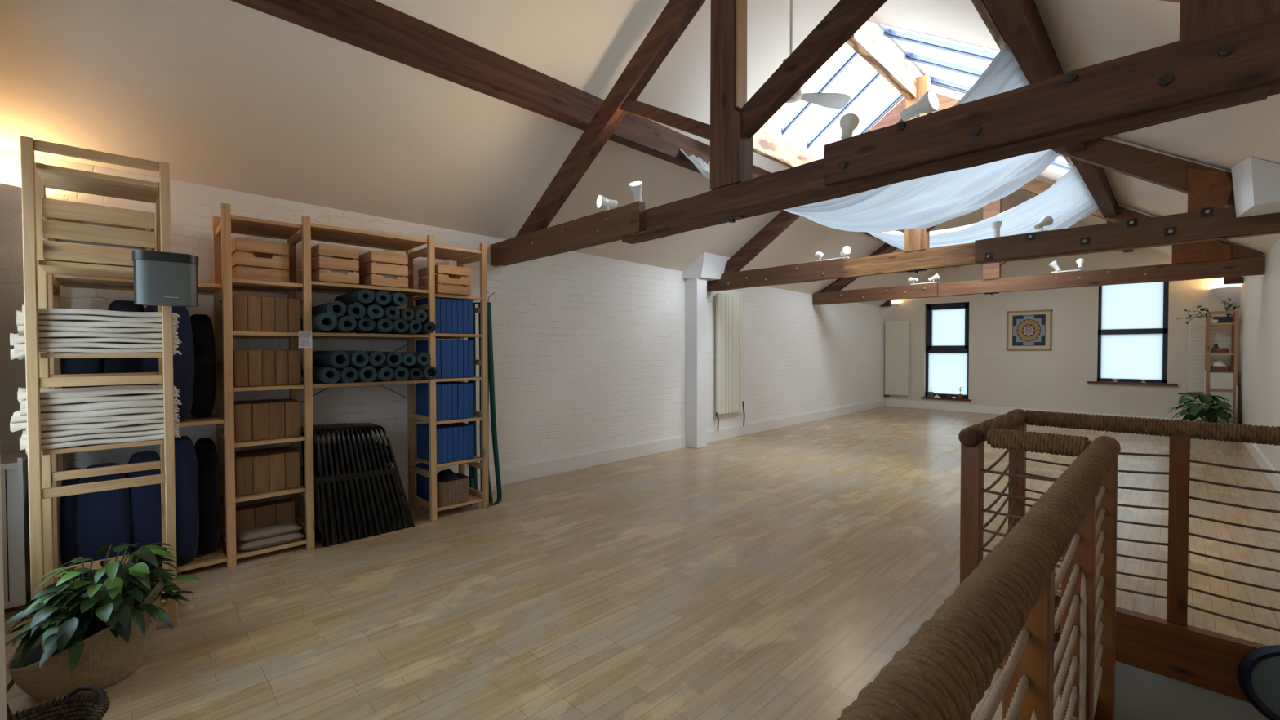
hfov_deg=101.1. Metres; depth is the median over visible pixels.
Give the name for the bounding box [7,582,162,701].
plant pot
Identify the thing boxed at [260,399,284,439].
block
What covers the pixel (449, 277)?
folded cloth
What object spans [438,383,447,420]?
brick
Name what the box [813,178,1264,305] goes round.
roof truss
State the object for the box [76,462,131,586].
bolster
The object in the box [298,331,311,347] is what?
paper notice
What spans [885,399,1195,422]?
baseboard
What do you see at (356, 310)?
yoga mat
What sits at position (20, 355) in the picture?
folded blanket
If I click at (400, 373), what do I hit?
yoga mat
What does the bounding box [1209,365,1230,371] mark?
basket
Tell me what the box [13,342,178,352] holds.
folded blanket
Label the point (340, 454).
folding chair
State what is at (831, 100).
ceiling fan
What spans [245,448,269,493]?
block
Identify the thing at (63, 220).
wooden crate
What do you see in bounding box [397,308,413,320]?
yoga mat
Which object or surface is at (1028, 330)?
print
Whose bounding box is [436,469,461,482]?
cloth
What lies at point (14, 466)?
radiator
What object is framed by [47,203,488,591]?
shelving unit
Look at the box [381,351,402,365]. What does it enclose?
yoga mat
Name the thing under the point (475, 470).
strap
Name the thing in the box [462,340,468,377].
brick
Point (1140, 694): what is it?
wall
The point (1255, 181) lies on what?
capital
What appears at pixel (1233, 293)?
uplight
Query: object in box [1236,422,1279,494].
baseboard
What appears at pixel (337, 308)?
yoga mat
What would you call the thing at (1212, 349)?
basket
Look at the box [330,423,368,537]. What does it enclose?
folding chair
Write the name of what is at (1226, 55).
roof truss
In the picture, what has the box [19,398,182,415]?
folded blanket
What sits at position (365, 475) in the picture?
folding chair
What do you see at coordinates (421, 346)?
brick
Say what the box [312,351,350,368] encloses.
yoga mat
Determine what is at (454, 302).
brick
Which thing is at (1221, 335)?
panel radiator
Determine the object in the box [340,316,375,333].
yoga mat
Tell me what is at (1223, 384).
shelf
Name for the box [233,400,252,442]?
block
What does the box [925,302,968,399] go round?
window
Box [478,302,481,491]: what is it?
strap
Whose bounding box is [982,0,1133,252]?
purlin
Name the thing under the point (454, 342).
brick
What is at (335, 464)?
folding chair
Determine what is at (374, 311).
yoga mat
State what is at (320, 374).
yoga mat
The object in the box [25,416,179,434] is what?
folded blanket
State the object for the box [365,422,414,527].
folding chair
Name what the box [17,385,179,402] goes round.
folded blanket
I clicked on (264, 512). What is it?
block
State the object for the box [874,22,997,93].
window
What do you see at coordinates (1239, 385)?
wooden board
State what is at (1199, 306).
trailing plant
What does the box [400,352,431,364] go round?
yoga mat
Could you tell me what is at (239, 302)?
block
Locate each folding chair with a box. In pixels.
[301,428,329,546]
[313,424,342,543]
[313,426,336,545]
[316,424,349,542]
[321,423,355,541]
[325,423,361,539]
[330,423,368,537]
[334,423,373,536]
[339,422,380,535]
[343,422,386,533]
[348,422,391,532]
[352,422,397,531]
[357,422,403,529]
[361,422,408,528]
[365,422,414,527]
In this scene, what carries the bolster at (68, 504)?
on the shelving unit at (222, 286)
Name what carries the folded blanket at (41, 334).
on the folded blanket at (15, 339)
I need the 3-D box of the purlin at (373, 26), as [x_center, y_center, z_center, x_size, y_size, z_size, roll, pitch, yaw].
[2.109,-2.073,6.794,13.620,0.249,0.120,-1,1,-44]
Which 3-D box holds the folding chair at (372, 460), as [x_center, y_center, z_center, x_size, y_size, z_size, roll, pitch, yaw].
[-2.068,0.883,4.015,0.180,0.800,0.461,-1,1,-44]
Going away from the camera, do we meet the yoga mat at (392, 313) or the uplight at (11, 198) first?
the uplight at (11, 198)
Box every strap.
[457,337,473,507]
[468,303,478,505]
[470,337,473,477]
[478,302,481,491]
[487,302,493,503]
[487,303,502,505]
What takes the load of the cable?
on the floor
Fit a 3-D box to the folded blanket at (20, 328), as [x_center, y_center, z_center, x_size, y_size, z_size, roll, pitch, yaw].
[-2.588,-0.141,2.551,0.526,0.059,0.346,-1,1,-44]
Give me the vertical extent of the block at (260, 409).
0.238 m
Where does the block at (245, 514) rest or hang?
on the shelving unit at (222, 286)
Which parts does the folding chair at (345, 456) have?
backrest, seat, leg frame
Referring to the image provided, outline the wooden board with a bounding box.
[1238,384,1241,424]
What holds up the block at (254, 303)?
on the shelving unit at (222, 286)
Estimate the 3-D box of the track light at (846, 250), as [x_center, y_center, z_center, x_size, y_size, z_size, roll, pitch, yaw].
[2.329,-1.278,6.383,0.158,0.142,0.486,-1,1,-40]
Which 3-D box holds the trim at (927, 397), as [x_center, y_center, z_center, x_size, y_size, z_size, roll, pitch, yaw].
[6.865,0.867,11.803,0.200,0.037,0.990,-1,1,-44]
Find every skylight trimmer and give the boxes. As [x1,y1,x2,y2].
[753,128,817,168]
[970,0,1075,168]
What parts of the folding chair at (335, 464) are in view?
backrest, seat, leg frame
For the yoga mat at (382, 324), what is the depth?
3.84 m
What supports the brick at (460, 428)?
on the shelving unit at (222, 286)
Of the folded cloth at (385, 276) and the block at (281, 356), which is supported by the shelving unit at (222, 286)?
the block at (281, 356)
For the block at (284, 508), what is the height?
0.233 m
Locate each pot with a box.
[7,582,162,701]
[1211,319,1218,323]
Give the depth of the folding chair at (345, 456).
3.74 m
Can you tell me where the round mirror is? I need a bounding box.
[1237,644,1279,719]
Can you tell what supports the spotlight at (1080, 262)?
attached to the roof truss at (1216, 259)
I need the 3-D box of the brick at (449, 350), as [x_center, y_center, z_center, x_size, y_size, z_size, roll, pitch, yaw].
[-1.695,-0.010,4.439,0.045,0.311,0.400,-1,1,-44]
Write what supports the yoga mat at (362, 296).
on the yoga mat at (356, 310)
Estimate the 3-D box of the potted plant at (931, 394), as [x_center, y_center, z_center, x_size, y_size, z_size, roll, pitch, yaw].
[6.623,0.740,12.005,0.124,0.209,0.124,-1,1,-44]
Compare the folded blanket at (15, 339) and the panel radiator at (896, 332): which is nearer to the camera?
the folded blanket at (15, 339)
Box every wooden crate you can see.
[41,197,155,266]
[231,237,288,282]
[311,243,359,284]
[355,250,408,288]
[417,264,471,296]
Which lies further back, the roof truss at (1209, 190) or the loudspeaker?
the roof truss at (1209, 190)
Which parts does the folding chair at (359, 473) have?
backrest, seat, leg frame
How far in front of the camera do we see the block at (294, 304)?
3.57 m
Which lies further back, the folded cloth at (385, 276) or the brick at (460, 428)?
the brick at (460, 428)
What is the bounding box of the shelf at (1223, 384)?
[1203,311,1238,424]
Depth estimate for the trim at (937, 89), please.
5.73 m
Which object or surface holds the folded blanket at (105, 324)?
on the folded blanket at (20, 328)
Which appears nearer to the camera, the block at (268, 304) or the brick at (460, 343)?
the block at (268, 304)
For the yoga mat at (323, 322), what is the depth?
3.58 m
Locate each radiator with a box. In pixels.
[0,452,31,608]
[715,293,745,431]
[883,320,909,396]
[1177,314,1231,395]
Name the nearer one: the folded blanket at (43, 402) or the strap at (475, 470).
the folded blanket at (43, 402)
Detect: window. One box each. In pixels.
[772,49,903,148]
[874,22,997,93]
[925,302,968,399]
[1051,154,1070,170]
[1097,281,1168,383]
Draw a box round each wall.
[0,148,885,523]
[0,455,6,719]
[884,221,1239,419]
[1053,641,1269,719]
[1236,239,1279,475]
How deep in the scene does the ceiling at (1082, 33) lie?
3.52 m
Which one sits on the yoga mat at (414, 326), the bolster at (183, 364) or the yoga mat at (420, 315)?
the yoga mat at (420, 315)
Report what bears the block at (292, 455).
on the shelving unit at (222, 286)
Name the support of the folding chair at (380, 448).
on the floor
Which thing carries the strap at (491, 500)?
hanging from the hook rail
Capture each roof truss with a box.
[490,0,1279,266]
[706,74,1279,291]
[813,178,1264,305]
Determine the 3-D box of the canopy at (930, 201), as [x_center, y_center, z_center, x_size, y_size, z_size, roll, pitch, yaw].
[2.219,-1.682,4.990,2.599,0.856,2.610,-1,1,-44]
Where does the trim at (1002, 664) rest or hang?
attached to the wall at (1140, 694)
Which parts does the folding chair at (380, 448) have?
backrest, seat, leg frame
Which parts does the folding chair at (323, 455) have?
seat, backrest, leg frame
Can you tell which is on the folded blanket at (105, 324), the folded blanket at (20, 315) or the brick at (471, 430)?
the folded blanket at (20, 315)
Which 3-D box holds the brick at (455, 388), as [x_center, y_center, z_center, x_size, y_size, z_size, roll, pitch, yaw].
[-1.662,0.340,4.480,0.045,0.294,0.400,-1,1,-44]
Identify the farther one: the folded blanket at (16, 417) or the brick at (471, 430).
the brick at (471, 430)
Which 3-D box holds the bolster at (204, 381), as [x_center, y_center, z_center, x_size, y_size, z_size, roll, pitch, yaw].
[-2.843,0.037,3.403,0.140,0.660,0.302,-1,1,-44]
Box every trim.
[866,20,1068,175]
[920,396,971,401]
[998,661,1055,684]
[1053,591,1266,702]
[1087,381,1177,386]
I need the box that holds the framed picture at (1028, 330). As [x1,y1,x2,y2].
[1006,309,1052,350]
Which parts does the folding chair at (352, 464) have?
backrest, seat, leg frame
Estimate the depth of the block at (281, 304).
3.52 m
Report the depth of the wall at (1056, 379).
10.33 m
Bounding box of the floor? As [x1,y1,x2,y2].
[4,405,1279,719]
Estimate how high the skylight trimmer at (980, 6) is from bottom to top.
0.165 m
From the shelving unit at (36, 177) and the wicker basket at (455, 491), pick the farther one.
the wicker basket at (455, 491)
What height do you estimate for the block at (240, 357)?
0.233 m
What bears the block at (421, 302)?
on the shelving unit at (222, 286)
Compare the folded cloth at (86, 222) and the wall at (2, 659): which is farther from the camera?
the folded cloth at (86, 222)
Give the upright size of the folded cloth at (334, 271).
0.225 m
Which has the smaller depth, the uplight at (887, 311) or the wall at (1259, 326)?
the wall at (1259, 326)
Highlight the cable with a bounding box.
[5,679,13,717]
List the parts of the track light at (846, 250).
plate, bulb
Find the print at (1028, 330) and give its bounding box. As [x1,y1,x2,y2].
[1012,314,1045,346]
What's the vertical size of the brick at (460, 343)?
0.310 m
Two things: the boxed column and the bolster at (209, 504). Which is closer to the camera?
the bolster at (209, 504)
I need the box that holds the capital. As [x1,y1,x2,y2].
[1231,156,1279,217]
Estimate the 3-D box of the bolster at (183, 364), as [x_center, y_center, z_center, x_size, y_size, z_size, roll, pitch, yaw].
[-2.835,0.011,3.159,0.238,0.720,0.300,-1,1,-44]
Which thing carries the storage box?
on the shelf at (1223, 384)
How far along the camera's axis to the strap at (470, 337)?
4.76 m
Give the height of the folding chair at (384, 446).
0.794 m
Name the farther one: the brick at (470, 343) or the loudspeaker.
the brick at (470, 343)
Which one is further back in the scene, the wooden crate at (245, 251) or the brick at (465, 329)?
the brick at (465, 329)
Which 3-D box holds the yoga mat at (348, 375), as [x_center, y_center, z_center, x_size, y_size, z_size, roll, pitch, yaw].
[-2.227,0.102,3.869,0.560,0.114,0.107,1,1,44]
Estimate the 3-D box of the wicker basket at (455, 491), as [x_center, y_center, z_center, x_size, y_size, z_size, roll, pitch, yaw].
[-1.604,1.085,4.411,0.285,0.200,0.260,-1,1,-44]
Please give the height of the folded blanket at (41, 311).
0.068 m
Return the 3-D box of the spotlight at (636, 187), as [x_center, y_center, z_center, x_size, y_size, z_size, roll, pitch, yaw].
[-0.138,-1.230,3.996,0.163,0.175,0.469,-1,1,-44]
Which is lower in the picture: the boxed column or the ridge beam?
the boxed column
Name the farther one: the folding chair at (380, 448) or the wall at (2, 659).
the folding chair at (380, 448)
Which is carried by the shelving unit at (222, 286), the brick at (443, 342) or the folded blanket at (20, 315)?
the brick at (443, 342)
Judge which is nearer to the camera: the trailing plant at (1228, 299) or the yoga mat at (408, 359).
the yoga mat at (408, 359)
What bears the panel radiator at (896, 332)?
attached to the wall at (1056, 379)
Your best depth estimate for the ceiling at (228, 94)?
3.71 m
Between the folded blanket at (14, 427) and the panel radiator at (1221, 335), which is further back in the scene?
the panel radiator at (1221, 335)
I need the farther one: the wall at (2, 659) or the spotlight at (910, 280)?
the spotlight at (910, 280)
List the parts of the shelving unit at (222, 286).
post, post, shelf, shelf, shelf, post, post, shelf, shelf, shelf, shelf, shelf, shelf, shelf, post, post, shelf, shelf, shelf, shelf, post, post, shelf, shelf, shelf, shelf, shelf, shelf, shelf, post, post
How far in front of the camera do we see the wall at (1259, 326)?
6.18 m
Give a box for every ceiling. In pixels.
[0,0,1029,306]
[833,0,1279,277]
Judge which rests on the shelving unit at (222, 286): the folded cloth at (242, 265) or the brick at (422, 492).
the brick at (422, 492)
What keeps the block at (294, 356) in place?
on the shelving unit at (222, 286)
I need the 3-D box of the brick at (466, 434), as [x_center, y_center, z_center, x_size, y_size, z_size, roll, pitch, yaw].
[-1.590,0.691,4.548,0.045,0.281,0.400,-1,1,-44]
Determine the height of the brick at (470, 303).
0.282 m
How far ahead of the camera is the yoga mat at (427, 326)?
4.06 m
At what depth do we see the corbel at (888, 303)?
12.28 m
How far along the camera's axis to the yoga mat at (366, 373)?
3.78 m
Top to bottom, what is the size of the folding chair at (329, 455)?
0.809 m
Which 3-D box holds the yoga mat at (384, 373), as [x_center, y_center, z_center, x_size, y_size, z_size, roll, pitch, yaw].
[-2.047,0.099,4.031,0.560,0.098,0.106,1,1,45]
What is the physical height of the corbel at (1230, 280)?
0.130 m
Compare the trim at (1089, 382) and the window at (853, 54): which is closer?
the window at (853, 54)
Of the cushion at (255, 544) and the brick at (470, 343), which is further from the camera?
the brick at (470, 343)
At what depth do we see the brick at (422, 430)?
4.38 m
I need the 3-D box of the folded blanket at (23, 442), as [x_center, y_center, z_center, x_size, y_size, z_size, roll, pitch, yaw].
[-2.588,0.353,2.559,0.525,0.064,0.346,-1,1,-44]
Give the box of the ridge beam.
[845,21,920,100]
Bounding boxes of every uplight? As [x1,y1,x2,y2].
[0,182,22,226]
[881,303,898,319]
[1210,285,1240,308]
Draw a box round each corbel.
[879,300,891,306]
[1223,276,1244,284]
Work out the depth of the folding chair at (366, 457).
3.84 m
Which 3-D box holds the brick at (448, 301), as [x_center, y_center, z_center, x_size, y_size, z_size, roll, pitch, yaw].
[-1.694,-0.361,4.431,0.045,0.284,0.400,-1,1,-44]
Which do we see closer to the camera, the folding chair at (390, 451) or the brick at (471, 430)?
the folding chair at (390, 451)
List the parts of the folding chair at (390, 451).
backrest, seat, leg frame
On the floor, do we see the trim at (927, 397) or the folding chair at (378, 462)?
the folding chair at (378, 462)
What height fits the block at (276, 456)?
0.244 m
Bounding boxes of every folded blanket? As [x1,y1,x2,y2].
[9,333,182,346]
[9,411,180,431]
[10,347,182,359]
[11,404,179,422]
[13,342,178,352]
[16,310,179,325]
[16,320,178,329]
[17,324,177,335]
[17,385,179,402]
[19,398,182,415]
[19,426,180,449]
[22,304,180,319]
[22,392,180,408]
[22,420,179,439]
[23,330,180,340]
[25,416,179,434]
[25,429,181,455]
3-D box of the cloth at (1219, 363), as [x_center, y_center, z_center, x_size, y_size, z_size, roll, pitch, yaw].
[9.294,0.067,8.436,0.160,0.121,0.160,-1,1,-44]
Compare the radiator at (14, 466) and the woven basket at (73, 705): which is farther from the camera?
the radiator at (14, 466)
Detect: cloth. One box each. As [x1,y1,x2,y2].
[57,221,142,249]
[242,265,280,270]
[311,255,351,275]
[360,261,400,279]
[426,276,462,286]
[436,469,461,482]
[1213,360,1226,366]
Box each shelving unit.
[20,135,177,627]
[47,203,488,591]
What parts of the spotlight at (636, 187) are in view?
bulb, bulb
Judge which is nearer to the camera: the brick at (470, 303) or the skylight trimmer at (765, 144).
the brick at (470, 303)
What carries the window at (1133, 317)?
in the wall at (1056, 379)
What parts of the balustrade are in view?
rail, post, post, post, handrail, post, post, post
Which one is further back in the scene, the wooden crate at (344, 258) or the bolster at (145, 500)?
the wooden crate at (344, 258)
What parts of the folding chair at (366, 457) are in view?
backrest, seat, leg frame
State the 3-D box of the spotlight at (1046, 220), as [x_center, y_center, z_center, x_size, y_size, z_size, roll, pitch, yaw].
[3.649,-1.272,5.051,0.160,0.164,0.493,-1,1,-44]
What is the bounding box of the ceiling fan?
[782,0,850,109]
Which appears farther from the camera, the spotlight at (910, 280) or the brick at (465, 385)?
the spotlight at (910, 280)
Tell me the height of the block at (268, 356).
0.235 m
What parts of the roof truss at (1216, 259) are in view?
strap plate, king post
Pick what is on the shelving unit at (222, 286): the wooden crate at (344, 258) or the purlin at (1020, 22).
the wooden crate at (344, 258)
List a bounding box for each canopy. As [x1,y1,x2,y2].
[680,43,1060,232]
[866,165,1098,250]
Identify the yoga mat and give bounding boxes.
[300,312,337,332]
[301,365,340,383]
[311,301,346,318]
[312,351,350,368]
[320,315,356,333]
[332,366,358,382]
[333,288,374,304]
[334,350,368,366]
[337,302,365,319]
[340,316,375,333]
[346,365,377,382]
[355,317,392,333]
[362,290,391,306]
[362,304,383,319]
[364,351,385,365]
[372,366,393,380]
[374,318,408,333]
[375,365,408,380]
[379,306,399,319]
[380,292,408,307]
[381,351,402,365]
[390,320,422,333]
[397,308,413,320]
[399,353,416,365]
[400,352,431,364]
[400,364,438,379]
[404,367,423,379]
[412,310,426,321]
[414,321,435,333]
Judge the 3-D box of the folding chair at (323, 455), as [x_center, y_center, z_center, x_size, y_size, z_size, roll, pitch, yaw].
[-2.305,0.879,3.789,0.087,0.810,0.461,-1,1,-44]
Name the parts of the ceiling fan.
rod, blade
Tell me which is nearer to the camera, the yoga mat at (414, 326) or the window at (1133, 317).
the yoga mat at (414, 326)
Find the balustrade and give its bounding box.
[836,408,1279,719]
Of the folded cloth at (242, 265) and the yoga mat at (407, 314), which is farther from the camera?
the yoga mat at (407, 314)
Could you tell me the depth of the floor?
2.98 m
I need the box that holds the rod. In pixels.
[1235,386,1237,423]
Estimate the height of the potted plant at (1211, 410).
0.666 m
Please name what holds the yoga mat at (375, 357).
on the yoga mat at (366, 373)
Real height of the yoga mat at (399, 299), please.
0.095 m
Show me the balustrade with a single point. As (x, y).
(1002, 607)
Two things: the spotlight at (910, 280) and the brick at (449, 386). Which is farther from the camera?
the spotlight at (910, 280)
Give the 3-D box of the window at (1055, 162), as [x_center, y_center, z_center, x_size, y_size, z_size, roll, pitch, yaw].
[4.653,-2.749,6.471,1.820,0.823,1.189,-1,1,-44]
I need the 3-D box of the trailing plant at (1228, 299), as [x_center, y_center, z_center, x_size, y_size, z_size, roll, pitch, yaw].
[9.485,-0.795,8.465,0.224,0.410,0.199,0,1,-15]
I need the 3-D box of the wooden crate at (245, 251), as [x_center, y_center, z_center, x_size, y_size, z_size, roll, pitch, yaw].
[-2.592,-0.651,3.572,0.285,0.264,0.375,-1,1,-44]
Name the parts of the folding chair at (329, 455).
seat, backrest, leg frame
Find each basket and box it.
[6,684,110,719]
[426,472,469,506]
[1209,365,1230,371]
[1210,347,1229,352]
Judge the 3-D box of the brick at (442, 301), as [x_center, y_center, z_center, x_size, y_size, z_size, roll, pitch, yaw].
[-1.729,-0.359,4.399,0.045,0.281,0.400,-1,1,-44]
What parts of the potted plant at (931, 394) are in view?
pot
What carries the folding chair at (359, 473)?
on the floor
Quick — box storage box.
[1213,316,1232,323]
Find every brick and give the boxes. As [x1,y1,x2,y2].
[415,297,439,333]
[415,339,440,378]
[416,382,441,421]
[416,423,441,464]
[416,462,429,501]
[422,422,447,463]
[427,422,453,462]
[435,382,452,420]
[435,382,457,419]
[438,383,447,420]
[440,297,446,333]
[440,339,446,378]
[441,423,457,461]
[444,382,463,418]
[445,297,452,333]
[445,381,468,418]
[445,423,463,460]
[446,339,457,377]
[446,340,452,377]
[450,298,457,333]
[450,381,473,417]
[452,422,469,459]
[456,422,474,458]
[457,298,462,333]
[457,340,462,377]
[462,299,468,333]
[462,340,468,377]
[467,300,473,333]
[467,340,473,377]
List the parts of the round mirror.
glass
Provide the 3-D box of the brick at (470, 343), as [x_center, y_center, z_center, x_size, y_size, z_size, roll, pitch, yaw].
[-1.558,-0.013,4.568,0.045,0.313,0.400,-1,1,-44]
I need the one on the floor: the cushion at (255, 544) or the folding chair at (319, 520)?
the folding chair at (319, 520)
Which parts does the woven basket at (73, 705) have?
handle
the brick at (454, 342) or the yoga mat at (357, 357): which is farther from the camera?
the brick at (454, 342)
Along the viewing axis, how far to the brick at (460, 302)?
4.35 m
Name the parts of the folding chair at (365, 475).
backrest, seat, leg frame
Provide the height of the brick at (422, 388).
0.295 m
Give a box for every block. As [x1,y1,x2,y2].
[231,294,247,331]
[232,350,248,386]
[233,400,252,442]
[234,450,253,496]
[235,504,255,546]
[244,400,269,440]
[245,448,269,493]
[247,295,261,331]
[247,350,262,386]
[252,501,275,527]
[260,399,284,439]
[261,296,275,332]
[261,350,275,386]
[261,447,285,491]
[272,497,295,523]
[274,297,288,332]
[275,350,288,385]
[275,445,300,488]
[276,398,301,437]
[287,350,301,385]
[288,297,301,332]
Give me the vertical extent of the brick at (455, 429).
0.282 m
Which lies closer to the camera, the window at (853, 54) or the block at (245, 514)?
the block at (245, 514)
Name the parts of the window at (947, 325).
pane, pane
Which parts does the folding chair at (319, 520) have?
seat, backrest, leg frame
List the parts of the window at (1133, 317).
pane, pane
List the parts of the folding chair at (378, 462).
backrest, seat, leg frame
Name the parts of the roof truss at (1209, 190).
strap plate, king post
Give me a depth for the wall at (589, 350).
5.75 m
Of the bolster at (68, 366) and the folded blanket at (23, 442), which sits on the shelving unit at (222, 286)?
the bolster at (68, 366)
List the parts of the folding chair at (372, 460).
backrest, seat, leg frame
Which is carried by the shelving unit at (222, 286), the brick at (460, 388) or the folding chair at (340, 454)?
the brick at (460, 388)
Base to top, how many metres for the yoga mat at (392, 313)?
0.097 m
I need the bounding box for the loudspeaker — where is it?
[132,249,198,306]
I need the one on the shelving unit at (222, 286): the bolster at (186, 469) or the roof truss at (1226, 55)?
the bolster at (186, 469)
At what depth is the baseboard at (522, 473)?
6.68 m
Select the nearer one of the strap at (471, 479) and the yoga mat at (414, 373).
the yoga mat at (414, 373)
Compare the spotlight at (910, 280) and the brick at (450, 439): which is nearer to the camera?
the brick at (450, 439)
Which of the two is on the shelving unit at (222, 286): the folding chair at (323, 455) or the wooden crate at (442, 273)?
the wooden crate at (442, 273)
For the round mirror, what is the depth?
2.31 m
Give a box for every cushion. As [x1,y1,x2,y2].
[235,521,302,542]
[235,529,304,551]
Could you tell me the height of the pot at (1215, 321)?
0.060 m
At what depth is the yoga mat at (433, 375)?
4.09 m
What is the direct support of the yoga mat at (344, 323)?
on the shelving unit at (222, 286)
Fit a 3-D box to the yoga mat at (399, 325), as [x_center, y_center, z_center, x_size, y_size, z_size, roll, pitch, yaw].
[-1.960,-0.258,4.104,0.106,0.104,0.560,-1,1,-43]
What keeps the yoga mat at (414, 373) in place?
on the shelving unit at (222, 286)
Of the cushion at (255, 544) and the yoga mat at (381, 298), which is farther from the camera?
the yoga mat at (381, 298)
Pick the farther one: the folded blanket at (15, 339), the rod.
the rod
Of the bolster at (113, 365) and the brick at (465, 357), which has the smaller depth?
the bolster at (113, 365)
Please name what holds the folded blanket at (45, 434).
on the folded blanket at (23, 442)
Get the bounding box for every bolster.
[59,467,81,578]
[60,347,104,387]
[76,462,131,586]
[103,300,145,386]
[125,450,162,568]
[141,305,194,421]
[174,435,199,564]
[190,314,215,417]
[194,437,220,553]
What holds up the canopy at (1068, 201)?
hanging from the purlin at (373, 26)
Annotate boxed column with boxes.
[682,252,730,448]
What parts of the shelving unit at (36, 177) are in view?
post, post, shelf, shelf, shelf, shelf, post, shelf, post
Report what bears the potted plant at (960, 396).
on the trim at (927, 397)
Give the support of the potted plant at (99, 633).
on the floor
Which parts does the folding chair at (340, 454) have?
backrest, seat, leg frame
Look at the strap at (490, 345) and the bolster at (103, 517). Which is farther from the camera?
the strap at (490, 345)
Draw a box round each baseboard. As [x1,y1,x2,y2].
[466,399,885,489]
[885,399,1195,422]
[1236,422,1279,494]
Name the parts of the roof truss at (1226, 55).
strap plate, king post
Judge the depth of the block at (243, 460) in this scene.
3.39 m
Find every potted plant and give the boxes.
[4,542,199,701]
[927,387,933,397]
[957,386,963,399]
[1165,393,1236,423]
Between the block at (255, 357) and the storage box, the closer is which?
the block at (255, 357)
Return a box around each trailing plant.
[1176,305,1213,324]
[1219,297,1239,316]
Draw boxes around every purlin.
[230,0,960,266]
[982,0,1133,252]
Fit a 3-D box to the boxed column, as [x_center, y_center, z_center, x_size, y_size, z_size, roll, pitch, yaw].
[0.952,-0.122,7.429,0.680,2.669,0.341,-1,1,-44]
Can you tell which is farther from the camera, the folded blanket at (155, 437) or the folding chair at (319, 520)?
the folding chair at (319, 520)
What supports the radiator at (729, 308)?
attached to the wall at (589, 350)
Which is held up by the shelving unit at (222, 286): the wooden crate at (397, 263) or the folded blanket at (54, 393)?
the wooden crate at (397, 263)
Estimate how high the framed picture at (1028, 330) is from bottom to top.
0.805 m
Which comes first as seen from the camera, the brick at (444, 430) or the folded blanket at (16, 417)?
the folded blanket at (16, 417)
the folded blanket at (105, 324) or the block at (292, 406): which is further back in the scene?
the block at (292, 406)
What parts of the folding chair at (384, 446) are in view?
backrest, seat, leg frame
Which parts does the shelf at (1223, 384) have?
white panel, post, post, shelf, shelf, white panel, shelf, post, post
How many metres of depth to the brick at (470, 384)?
4.43 m
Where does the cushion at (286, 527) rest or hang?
on the cushion at (255, 544)

